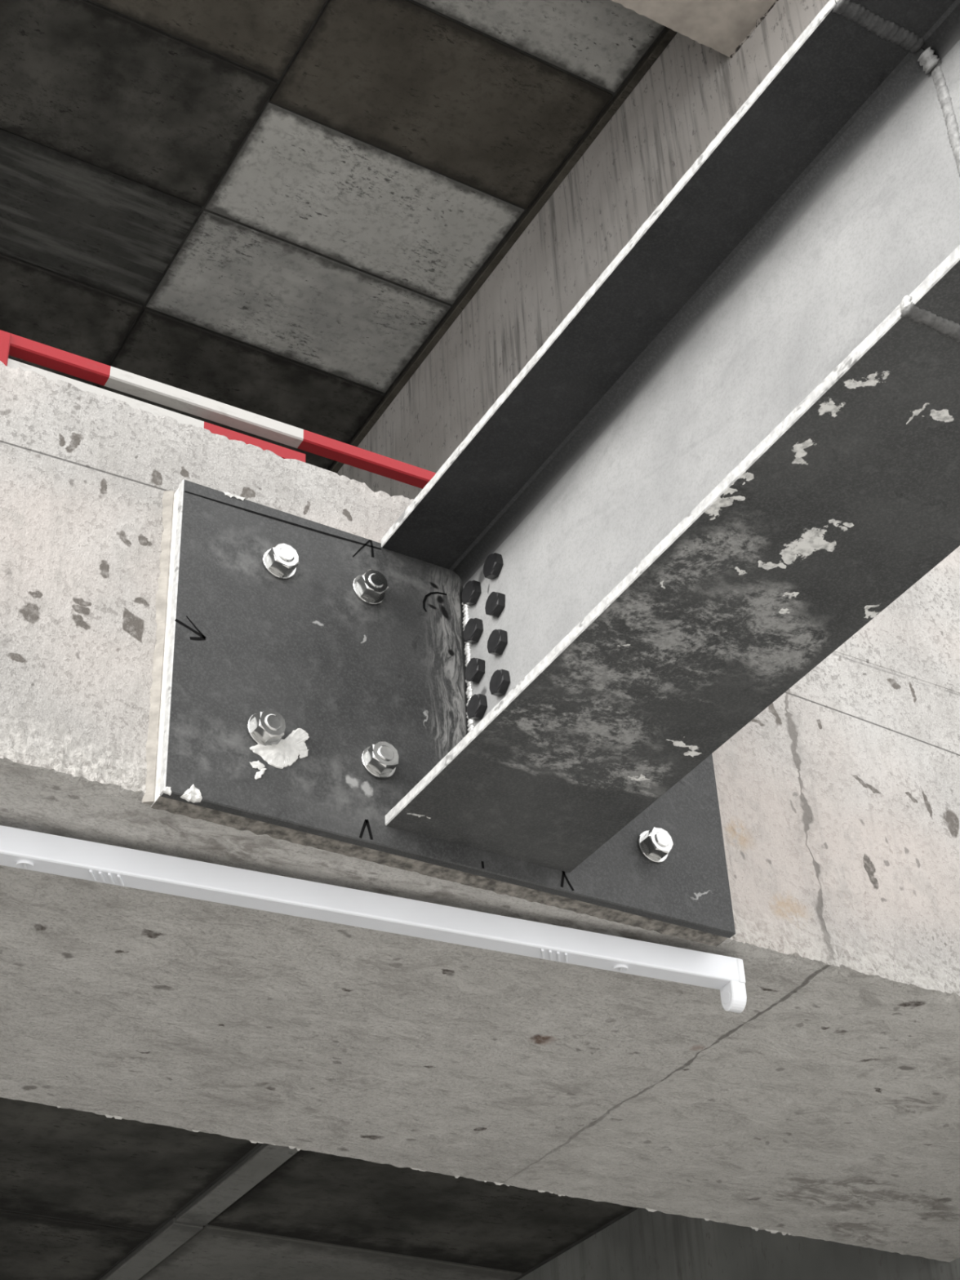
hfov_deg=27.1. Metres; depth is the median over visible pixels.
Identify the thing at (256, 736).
washer
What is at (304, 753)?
chip
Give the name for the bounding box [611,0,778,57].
beam
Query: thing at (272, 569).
washer
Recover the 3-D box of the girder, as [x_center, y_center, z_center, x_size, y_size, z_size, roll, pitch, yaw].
[0.860,-0.847,1.201,0.769,0.453,3.614,17,-41,-25]
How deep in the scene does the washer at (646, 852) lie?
2.44 m
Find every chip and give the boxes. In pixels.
[223,491,244,500]
[249,760,265,769]
[254,768,266,779]
[299,749,309,758]
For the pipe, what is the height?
0.081 m
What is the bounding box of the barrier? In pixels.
[0,329,435,488]
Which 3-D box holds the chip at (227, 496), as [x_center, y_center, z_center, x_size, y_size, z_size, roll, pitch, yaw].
[-0.298,-0.174,2.413,0.029,0.007,0.001,17,-41,-25]
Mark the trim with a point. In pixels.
(665, 38)
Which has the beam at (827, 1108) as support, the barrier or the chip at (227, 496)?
the barrier
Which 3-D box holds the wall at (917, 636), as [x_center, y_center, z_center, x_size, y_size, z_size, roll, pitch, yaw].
[2.581,0.502,4.161,5.038,0.519,0.161,17,-41,-25]
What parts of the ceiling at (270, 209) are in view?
panel, panel, panel, panel, panel, panel, panel, panel, panel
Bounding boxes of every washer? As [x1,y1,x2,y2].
[247,711,282,746]
[262,548,296,579]
[352,573,385,604]
[360,746,395,778]
[637,830,668,862]
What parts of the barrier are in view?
post, rail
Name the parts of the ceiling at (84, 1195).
panel, panel, panel, panel, panel, panel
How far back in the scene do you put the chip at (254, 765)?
2.21 m
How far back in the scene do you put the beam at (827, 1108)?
2.65 m
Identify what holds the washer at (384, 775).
in the girder
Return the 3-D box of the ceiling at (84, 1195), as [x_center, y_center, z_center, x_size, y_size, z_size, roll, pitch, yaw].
[-2.152,2.240,5.683,11.000,0.155,7.159,17,-41,-25]
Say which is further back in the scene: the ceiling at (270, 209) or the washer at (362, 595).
the ceiling at (270, 209)
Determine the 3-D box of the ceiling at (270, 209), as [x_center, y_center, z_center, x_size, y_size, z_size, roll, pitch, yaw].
[-2.289,-0.439,7.634,11.000,0.162,7.159,17,-41,-25]
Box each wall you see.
[337,0,959,1279]
[834,546,959,693]
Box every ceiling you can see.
[0,0,667,470]
[0,1097,638,1279]
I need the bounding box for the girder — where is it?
[142,0,959,946]
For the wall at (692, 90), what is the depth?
5.84 m
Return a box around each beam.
[0,360,959,1262]
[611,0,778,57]
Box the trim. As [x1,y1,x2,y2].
[328,27,677,473]

